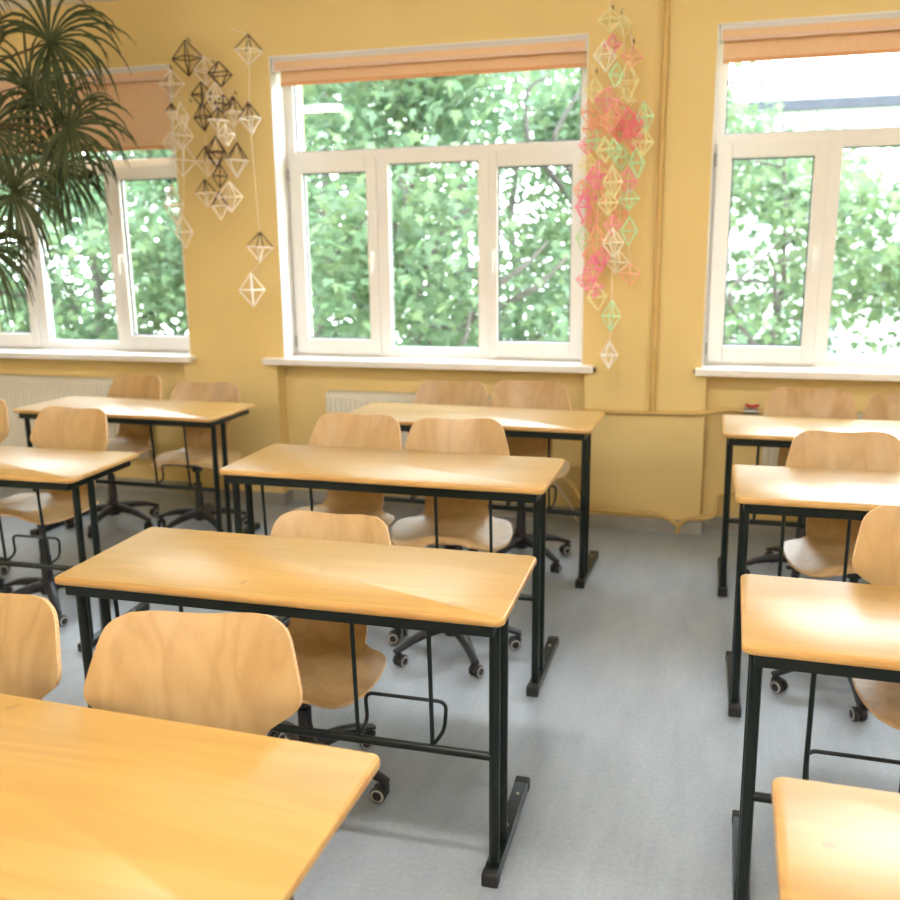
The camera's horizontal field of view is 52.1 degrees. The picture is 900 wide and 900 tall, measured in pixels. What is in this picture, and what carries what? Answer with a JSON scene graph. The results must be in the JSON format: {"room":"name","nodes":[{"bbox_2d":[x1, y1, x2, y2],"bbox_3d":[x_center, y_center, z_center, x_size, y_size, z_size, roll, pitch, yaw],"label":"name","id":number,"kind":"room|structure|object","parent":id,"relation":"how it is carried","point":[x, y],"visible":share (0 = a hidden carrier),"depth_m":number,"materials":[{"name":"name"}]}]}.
{"room":"classroom","nodes":[
{"label":"classroom","id":0,"kind":"room"},
{"bbox_2d":[0,0,112,10],"bbox_3d":[-0.491,-1.631,0.364,11.700,0.100,9.515,3,13,16],"label":"ceiling","id":1,"kind":"structure","parent":0,"point":[24,3],"depth_m":5.68,"materials":[{"name":"paint"}]},
{"bbox_2d":[0,487,899,899],"bbox_3d":[-0.435,1.518,1.135,11.700,0.100,9.635,3,13,16],"label":"floor","id":2,"kind":"structure","parent":0,"point":[629,747],"depth_m":3.21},
{"bbox_2d":[0,399,10,592],"bbox_3d":[-2.473,0.245,4.561,0.540,0.923,0.609,2,13,13],"label":"swivel chair","id":3,"kind":"object","parent":2,"relation":"on","point":[4,418],"visible":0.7,"depth_m":4.66,"materials":[{"name":"brown wood"}]},
{"bbox_2d":[0,593,61,699],"bbox_3d":[-1.144,0.821,2.016,0.584,0.889,0.586,3,13,16],"label":"swivel chair","id":4,"kind":"object","parent":2,"relation":"on","point":[30,649],"visible":0.65,"depth_m":2.12,"materials":[{"name":"brown wood"}]},
{"bbox_2d":[0,406,112,626],"bbox_3d":[-1.921,0.296,4.329,0.552,0.913,0.593,4,13,19],"label":"swivel chair","id":5,"kind":"object","parent":2,"relation":"on","point":[55,427],"visible":0.68,"depth_m":4.41,"materials":[{"name":"brown wood"}]},
{"bbox_2d":[0,0,140,324],"bbox_3d":[-3.085,-1.131,5.478,2.873,3.219,1.016,0,13,1],"label":"potted palm","id":6,"kind":"object","parent":2,"relation":"on","point":[36,94],"visible":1,"depth_m":5.01,"materials":[{"name":"plant"}]},
{"bbox_2d":[0,446,149,651],"bbox_3d":[-2.093,0.408,4.187,1.301,0.761,0.497,2,13,14],"label":"school desk","id":7,"kind":"object","parent":2,"relation":"on","point":[20,467],"visible":0.83,"depth_m":3.93,"materials":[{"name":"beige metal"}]},
{"bbox_2d":[64,373,161,538],"bbox_3d":[-2.032,0.019,5.603,0.569,0.894,0.581,11,18,43],"label":"swivel chair","id":8,"kind":"object","parent":2,"relation":"on","point":[135,438],"visible":0.61,"depth_m":5.69,"materials":[{"name":"brown wood"}]},
{"bbox_2d":[13,396,259,535],"bbox_3d":[-1.826,0.120,5.437,1.301,0.766,0.497,3,13,16],"label":"school desk","id":9,"kind":"object","parent":2,"relation":"on","point":[199,414],"visible":0.54,"depth_m":5.21,"materials":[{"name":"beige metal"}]},
{"bbox_2d":[0,694,379,899],"bbox_3d":[-0.808,0.944,1.696,1.301,0.783,0.497,3,13,17],"label":"school desk","id":10,"kind":"object","parent":2,"relation":"on","point":[96,804],"visible":1,"depth_m":1.51,"materials":[{"name":"brown wood"}]},
{"bbox_2d":[83,611,302,735],"bbox_3d":[-0.528,0.852,1.745,0.554,0.933,0.586,0,13,5],"label":"swivel chair","id":11,"kind":"object","parent":2,"relation":"on","point":[239,672],"visible":0.49,"depth_m":1.90,"materials":[{"name":"brown wood"}]},
{"bbox_2d":[151,382,246,530],"bbox_3d":[-1.506,0.058,5.486,0.562,0.857,0.574,0,13,2],"label":"swivel chair","id":12,"kind":"object","parent":2,"relation":"on","point":[199,447],"visible":0.7,"depth_m":5.60,"materials":[{"name":"brown wood"}]},
{"bbox_2d":[54,527,536,888],"bbox_3d":[-0.427,0.710,2.745,1.301,0.767,0.497,3,13,15],"label":"school desk","id":13,"kind":"object","parent":2,"relation":"on","point":[472,593],"visible":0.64,"depth_m":2.54,"materials":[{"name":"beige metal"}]},
{"bbox_2d":[267,511,390,802],"bbox_3d":[-0.444,0.663,2.870,0.552,0.804,0.616,3,13,15],"label":"swivel chair","id":14,"kind":"object","parent":2,"relation":"on","point":[322,649],"visible":0.46,"depth_m":2.98,"materials":[{"name":"brown wood"}]},
{"bbox_2d":[271,412,402,643],"bbox_3d":[-0.472,0.354,3.947,0.545,0.933,0.597,4,14,20],"label":"swivel chair","id":15,"kind":"object","parent":2,"relation":"on","point":[335,429],"visible":0.33,"depth_m":4.09,"materials":[{"name":"brown wood"}]},
{"bbox_2d":[219,444,564,696],"bbox_3d":[-0.218,0.452,3.768,1.301,0.814,0.497,3,13,16],"label":"school desk","id":16,"kind":"object","parent":2,"relation":"on","point":[522,479],"visible":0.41,"depth_m":3.56,"materials":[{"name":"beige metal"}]},
{"bbox_2d":[413,380,488,549],"bbox_3d":[-0.050,0.094,5.154,0.584,0.897,0.586,3,13,16],"label":"swivel chair","id":17,"kind":"object","parent":2,"relation":"on","point":[435,392],"visible":0.2,"depth_m":5.30,"materials":[{"name":"brown wood"}]},
{"bbox_2d":[390,418,521,677],"bbox_3d":[0.022,0.379,3.808,0.549,0.933,0.593,1,13,6],"label":"swivel chair","id":18,"kind":"object","parent":2,"relation":"on","point":[461,522],"visible":0.66,"depth_m":3.91,"materials":[{"name":"brown wood"}]},
{"bbox_2d":[350,402,604,588],"bbox_3d":[0.121,0.208,4.854,1.301,0.802,0.497,3,13,17],"label":"school desk","id":19,"kind":"object","parent":2,"relation":"on","point":[548,424],"visible":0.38,"depth_m":4.62,"materials":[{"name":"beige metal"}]},
{"bbox_2d":[492,515,532,519],"bbox_3d":[0.155,0.423,5.694,0.776,0.009,0.131,-1,13,-1],"label":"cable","id":20,"kind":"object","parent":2,"relation":"on","point":[492,515],"visible":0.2,"depth_m":5.73,"materials":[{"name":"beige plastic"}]},
{"bbox_2d":[468,380,570,572],"bbox_3d":[0.361,0.131,4.896,0.550,0.928,0.595,2,13,14],"label":"swivel chair","id":21,"kind":"object","parent":2,"relation":"on","point":[553,395],"visible":0.45,"depth_m":5.03,"materials":[{"name":"brown wood"}]},
{"bbox_2d":[553,480,577,521],"bbox_3d":[0.670,0.273,5.539,0.222,0.305,0.020,8,15,33],"label":"hose","id":22,"kind":"object","parent":2,"relation":"on","point":[553,480],"visible":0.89,"depth_m":5.52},
{"bbox_2d":[746,387,858,580],"bbox_3d":[1.740,0.196,4.538,0.565,0.925,0.615,4,14,21],"label":"swivel chair","id":23,"kind":"object","parent":2,"relation":"on","point":[782,401],"visible":0.27,"depth_m":4.69,"materials":[{"name":"brown wood"}]},
{"bbox_2d":[717,415,899,596],"bbox_3d":[1.952,0.293,4.384,1.301,0.800,0.497,3,13,16],"label":"school desk","id":24,"kind":"object","parent":2,"relation":"on","point":[739,430],"visible":0.77,"depth_m":4.35,"materials":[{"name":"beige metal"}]},
{"bbox_2d":[725,465,899,717],"bbox_3d":[1.666,0.537,3.278,1.301,0.818,0.497,3,13,15],"label":"school desk","id":25,"kind":"object","parent":2,"relation":"on","point":[849,495],"visible":0.68,"depth_m":3.22,"materials":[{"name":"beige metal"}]},
{"bbox_2d":[732,574,899,899],"bbox_3d":[1.363,0.802,2.229,1.301,0.770,0.497,3,13,16],"label":"school desk","id":26,"kind":"object","parent":2,"relation":"on","point":[824,627],"visible":0.88,"depth_m":2.21,"materials":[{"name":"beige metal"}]},
{"bbox_2d":[770,430,899,720],"bbox_3d":[1.500,0.445,3.432,0.565,0.933,0.615,2,13,10],"label":"swivel chair","id":27,"kind":"object","parent":2,"relation":"on","point":[820,553],"visible":0.54,"depth_m":3.58,"materials":[{"name":"brown wood"}]},
{"bbox_2d":[771,777,899,899],"bbox_3d":[1.095,1.018,1.217,1.301,0.801,0.497,3,13,16],"label":"school desk","id":28,"kind":"object","parent":2,"relation":"on","point":[833,841],"visible":1,"depth_m":1.37,"materials":[{"name":"brown wood"}]},
{"bbox_2d":[852,506,899,729],"bbox_3d":[1.318,0.680,2.404,0.565,0.933,0.615,2,13,10],"label":"swivel chair","id":29,"kind":"object","parent":2,"relation":"on","point":[876,554],"visible":0.38,"depth_m":2.58,"materials":[{"name":"brown wood"}]},
{"bbox_2d":[862,393,899,583],"bbox_3d":[2.281,0.212,4.496,0.551,0.899,0.590,2,13,13],"label":"swivel chair","id":30,"kind":"object","parent":2,"relation":"on","point":[880,406],"visible":0.18,"depth_m":4.68,"materials":[{"name":"brown wood"}]},
{"bbox_2d":[0,0,899,521],"bbox_3d":[0.893,-1.122,5.392,11.700,3.342,0.450,3,13,16],"label":"wall","id":31,"kind":"structure","parent":0,"point":[673,466],"depth_m":5.35,"materials":[{"name":"yellow paint"}]},
{"bbox_2d":[0,374,152,458],"bbox_3d":[-2.695,-0.245,6.473,1.312,0.543,0.102,3,13,16],"label":"radiator","id":32,"kind":"object","parent":31,"relation":"attached to","point":[18,391],"visible":0.44,"depth_m":6.44,"materials":[{"name":"metal"}]},
{"bbox_2d":[0,374,113,381],"bbox_3d":[-2.699,-0.500,6.412,1.312,0.020,0.088,3,13,16],"label":"grille","id":33,"kind":"object","parent":32,"relation":"attached to","point":[3,377],"depth_m":6.41,"materials":[{"name":"metal"}]},
{"bbox_2d":[0,66,175,171],"bbox_3d":[-2.603,-2.106,5.997,1.868,0.626,0.077,3,13,16],"label":"roller blind","id":34,"kind":"object","parent":31,"relation":"attached to","point":[140,93],"visible":0.26,"depth_m":5.84,"materials":[{"name":"orange fabric"}]},
{"bbox_2d":[4,64,190,354],"bbox_3d":[-2.586,-1.556,6.170,1.888,1.786,0.191,3,13,16],"label":"trim","id":35,"kind":"structure","parent":31,"relation":"attached to","point":[158,64],"depth_m":5.78,"materials":[{"name":"white paint"}]},
{"bbox_2d":[0,157,195,362],"bbox_3d":[-2.635,-1.537,6.183,2.062,1.825,0.310,3,13,16],"label":"window","id":36,"kind":"structure","parent":31,"relation":"in","point":[139,347],"depth_m":6.25,"materials":[{"name":"white plastic"}]},
{"bbox_2d":[158,65,184,225],"bbox_3d":[-1.691,-1.862,5.640,0.134,0.954,0.152,-12,17,-41],"label":"mobile","id":37,"kind":"object","parent":31,"relation":"hanging from","point":[171,105],"visible":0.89,"depth_m":5.61,"materials":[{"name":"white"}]},
{"bbox_2d":[169,95,196,247],"bbox_3d":[-1.576,-1.679,5.577,0.161,0.894,0.325,3,13,16],"label":"mobile","id":38,"kind":"object","parent":31,"relation":"hanging from","point":[182,146],"visible":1,"depth_m":5.46,"materials":[{"name":"brown"}]},
{"bbox_2d":[172,37,218,206],"bbox_3d":[-1.519,-1.981,5.568,0.227,0.994,0.164,9,16,38],"label":"mobile","id":39,"kind":"object","parent":31,"relation":"hanging from","point":[201,105],"visible":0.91,"depth_m":5.53,"materials":[{"name":"brown"}]},
{"bbox_2d":[194,55,242,220],"bbox_3d":[-1.337,-1.850,5.477,0.243,0.946,0.307,3,13,16],"label":"mobile","id":40,"kind":"object","parent":31,"relation":"hanging from","point":[216,83],"visible":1,"depth_m":5.38,"materials":[{"name":"brown"}]},
{"bbox_2d":[223,90,248,177],"bbox_3d":[-1.294,-1.896,5.520,0.129,0.512,0.158,-6,14,-23],"label":"mobile","id":41,"kind":"object","parent":31,"relation":"hanging from","point":[232,98],"visible":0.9,"depth_m":5.51,"materials":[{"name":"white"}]},
{"bbox_2d":[230,28,273,306],"bbox_3d":[-1.142,-1.653,5.463,0.226,1.588,0.310,3,13,16],"label":"mobile","id":42,"kind":"object","parent":31,"relation":"hanging from","point":[260,50],"visible":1,"depth_m":5.36,"materials":[{"name":"brown"}]},
{"bbox_2d":[326,390,490,449],"bbox_3d":[-0.101,-0.102,5.748,1.397,0.500,0.102,3,13,16],"label":"radiator","id":43,"kind":"object","parent":31,"relation":"attached to","point":[343,401],"visible":0.19,"depth_m":5.79,"materials":[{"name":"metal"}]},
{"bbox_2d":[326,390,490,399],"bbox_3d":[-0.105,-0.336,5.692,1.397,0.020,0.088,3,13,16],"label":"grille","id":44,"kind":"object","parent":43,"relation":"attached to","point":[331,394],"depth_m":5.77,"materials":[{"name":"metal"}]},
{"bbox_2d":[262,67,595,372],"bbox_3d":[-0.155,-1.411,5.487,2.108,1.825,0.310,3,13,16],"label":"window","id":45,"kind":"structure","parent":31,"relation":"in","point":[495,354],"depth_m":5.59,"materials":[{"name":"white plastic"}]},
{"bbox_2d":[272,35,586,156],"bbox_3d":[-0.145,-1.981,5.307,1.868,0.626,0.077,3,13,16],"label":"roller blind","id":46,"kind":"object","parent":45,"relation":"attached to","point":[567,52],"visible":0.89,"depth_m":5.24,"materials":[{"name":"orange fabric"}]},
{"bbox_2d":[269,33,588,364],"bbox_3d":[-0.127,-1.431,5.480,1.888,1.786,0.191,3,13,16],"label":"trim","id":47,"kind":"structure","parent":31,"relation":"attached to","point":[277,92],"depth_m":5.67,"materials":[{"name":"white paint"}]},
{"bbox_2d":[95,476,796,534],"bbox_3d":[0.865,0.409,5.568,11.700,0.078,0.134,3,13,16],"label":"baseboard","id":48,"kind":"structure","parent":31,"relation":"attached to","point":[595,520],"depth_m":5.68,"materials":[{"name":"beige paint"}]},
{"bbox_2d":[573,85,599,286],"bbox_3d":[0.747,-1.433,5.026,0.142,1.077,0.139,-11,16,-38],"label":"mobile","id":49,"kind":"object","parent":31,"relation":"hanging from","point":[587,152],"visible":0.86,"depth_m":5.02,"materials":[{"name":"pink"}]},
{"bbox_2d":[582,65,612,310],"bbox_3d":[0.765,-1.394,4.954,0.163,1.278,0.297,-4,13,-14],"label":"mobile","id":50,"kind":"object","parent":31,"relation":"hanging from","point":[594,127],"visible":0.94,"depth_m":4.88,"materials":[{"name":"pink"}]},
{"bbox_2d":[593,0,623,368],"bbox_3d":[0.855,-1.386,4.883,0.175,1.891,0.420,3,13,16],"label":"mobile","id":51,"kind":"object","parent":31,"relation":"hanging from","point":[610,149],"visible":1,"depth_m":4.70,"materials":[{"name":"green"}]},
{"bbox_2d":[607,8,635,273],"bbox_3d":[0.920,-1.639,4.929,0.140,1.372,0.145,11,17,42],"label":"mobile","id":52,"kind":"object","parent":31,"relation":"hanging from","point":[626,88],"visible":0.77,"depth_m":4.92,"materials":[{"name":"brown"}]},
{"bbox_2d":[617,33,653,284],"bbox_3d":[0.980,-1.525,4.887,0.204,1.275,0.285,3,13,16],"label":"mobile","id":53,"kind":"object","parent":31,"relation":"hanging from","point":[633,122],"visible":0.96,"depth_m":4.78,"materials":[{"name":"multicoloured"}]},
{"bbox_2d":[559,477,734,533],"bbox_3d":[1.160,0.313,5.414,1.253,0.318,0.126,3,13,16],"label":"pipe","id":54,"kind":"object","parent":31,"relation":"attached to","point":[678,525],"visible":0.84,"depth_m":5.36,"materials":[{"name":"yellow paint"}]},
{"bbox_2d":[571,0,762,415],"bbox_3d":[1.139,-1.392,5.033,1.246,2.464,0.128,3,13,16],"label":"pipe","id":55,"kind":"object","parent":31,"relation":"attached to","point":[752,409],"visible":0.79,"depth_m":5.06,"materials":[{"name":"yellow metal"}]},
{"bbox_2d":[693,32,899,380],"bbox_3d":[2.348,-1.284,4.785,2.013,1.825,0.310,3,13,16],"label":"window","id":56,"kind":"structure","parent":31,"relation":"in","point":[809,359],"depth_m":5.03,"materials":[{"name":"white plastic"}]},
{"bbox_2d":[720,12,899,63],"bbox_3d":[2.313,-1.857,4.618,1.868,0.626,0.077,3,13,16],"label":"roller blind","id":57,"kind":"object","parent":56,"relation":"attached to","point":[870,34],"visible":1,"depth_m":4.70,"materials":[{"name":"orange fabric"}]},
{"bbox_2d":[702,10,899,367],"bbox_3d":[2.330,-1.306,4.791,1.888,1.786,0.191,3,13,16],"label":"trim","id":58,"kind":"structure","parent":31,"relation":"attached to","point":[896,11],"depth_m":4.83,"materials":[{"name":"white paint"}]},
{"bbox_2d":[761,412,863,465],"bbox_3d":[2.412,0.037,5.046,1.332,0.476,0.102,3,13,16],"label":"radiator","id":59,"kind":"object","parent":31,"relation":"attached to","point":[769,457],"visible":0.02,"depth_m":5.17,"materials":[{"name":"metal"}]},
{"bbox_2d":[857,412,863,417],"bbox_3d":[2.408,-0.185,4.993,1.332,0.020,0.088,3,13,16],"label":"grille","id":60,"kind":"object","parent":59,"relation":"attached to","point":[860,414],"depth_m":5.00,"materials":[{"name":"metal"}]},
{"label":"outside","id":61,"kind":"structure","parent":0,"visible":0},
{"bbox_3d":[9.096,-0.427,32.351,80.000,0.300,54.185,3,13,16],"label":"ground","id":62,"kind":"structure","parent":61,"visible":0},
{"bbox_2d":[0,213,116,349],"bbox_3d":[-11.024,-1.706,15.399,6.805,10.383,10.074,5,14,24],"label":"maple tree","id":63,"kind":"object","parent":62,"relation":"on","point":[62,289],"visible":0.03,"depth_m":17.14,"materials":[{"name":"green plant"}]},
{"bbox_2d":[0,149,187,351],"bbox_3d":[-5.858,-1.185,13.560,4.056,10.057,7.813,5,14,23],"label":"maple tree","id":64,"kind":"object","parent":62,"relation":"on","point":[66,304],"visible":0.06,"depth_m":13.68,"materials":[{"name":"green plant"}]},
{"bbox_2d":[0,150,187,349],"bbox_3d":[-9.054,-4.330,22.840,13.379,12.162,8.862,-12,17,-41],"label":"maple tree","id":65,"kind":"object","parent":62,"relation":"on","point":[167,201],"visible":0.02,"depth_m":22.41,"materials":[{"name":"green plant"}]},
{"bbox_2d":[5,77,458,346],"bbox_3d":[-2.104,-1.301,12.861,3.662,10.505,7.233,4,13,19],"label":"maple tree","id":66,"kind":"object","parent":62,"relation":"on","point":[171,277],"visible":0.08,"depth_m":11.34,"materials":[{"name":"green plant"}]},
{"bbox_2d":[132,87,408,355],"bbox_3d":[-2.995,-4.238,19.142,6.136,13.485,5.906,6,14,28],"label":"maple tree","id":67,"kind":"object","parent":62,"relation":"on","point":[314,181],"visible":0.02,"depth_m":18.47,"materials":[{"name":"green plant"}]},
{"bbox_2d":[101,70,569,360],"bbox_3d":[-0.672,-0.273,9.574,5.980,9.913,4.534,-12,17,-41],"label":"maple tree","id":68,"kind":"object","parent":62,"relation":"on","point":[428,102],"visible":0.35,"depth_m":9.17,"materials":[{"name":"green plant"}]},
{"bbox_2d":[304,68,579,357],"bbox_3d":[1.190,-6.265,24.849,12.079,14.796,9.489,3,13,16],"label":"maple tree","id":69,"kind":"object","parent":62,"relation":"on","point":[511,79],"visible":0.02,"depth_m":23.70,"materials":[{"name":"green plant"}]},
{"bbox_2d":[393,68,580,357],"bbox_3d":[1.122,-3.610,19.224,4.068,12.100,7.694,6,15,28],"label":"maple tree","id":70,"kind":"object","parent":62,"relation":"on","point":[510,206],"visible":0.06,"depth_m":18.18,"materials":[{"name":"green plant"}]},
{"bbox_2d":[461,61,812,359],"bbox_3d":[2.137,-1.754,12.751,5.039,11.306,4.563,5,14,22],"label":"maple tree","id":71,"kind":"object","parent":62,"relation":"on","point":[569,111],"visible":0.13,"depth_m":12.84,"materials":[{"name":"green plant"}]},
{"bbox_2d":[547,63,899,349],"bbox_3d":[5.643,-2.943,17.191,5.808,11.597,7.198,6,15,29],"label":"maple tree","id":72,"kind":"object","parent":62,"relation":"on","point":[772,79],"visible":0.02,"depth_m":16.00,"materials":[{"name":"green plant"}]},
{"bbox_2d":[724,67,899,367],"bbox_3d":[3.498,0.022,10.738,4.143,8.713,5.502,-2,13,-5],"label":"maple tree","id":73,"kind":"object","parent":62,"relation":"on","point":[791,178],"visible":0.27,"depth_m":9.77,"materials":[{"name":"green plant"}]},
{"bbox_2d":[726,93,899,367],"bbox_3d":[20.774,-7.068,33.860,28.000,11.900,11.100,3,13,16],"label":"sky","id":74,"kind":"structure","parent":62,"relation":"on","point":[874,105],"depth_m":30.28,"materials":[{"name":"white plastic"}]},
{"bbox_2d":[841,118,899,353],"bbox_3d":[8.214,-0.208,11.312,5.172,8.785,6.681,-2,13,-4],"label":"maple tree","id":75,"kind":"object","parent":62,"relation":"on","point":[868,342],"visible":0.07,"depth_m":12.90,"materials":[{"name":"green plant"}]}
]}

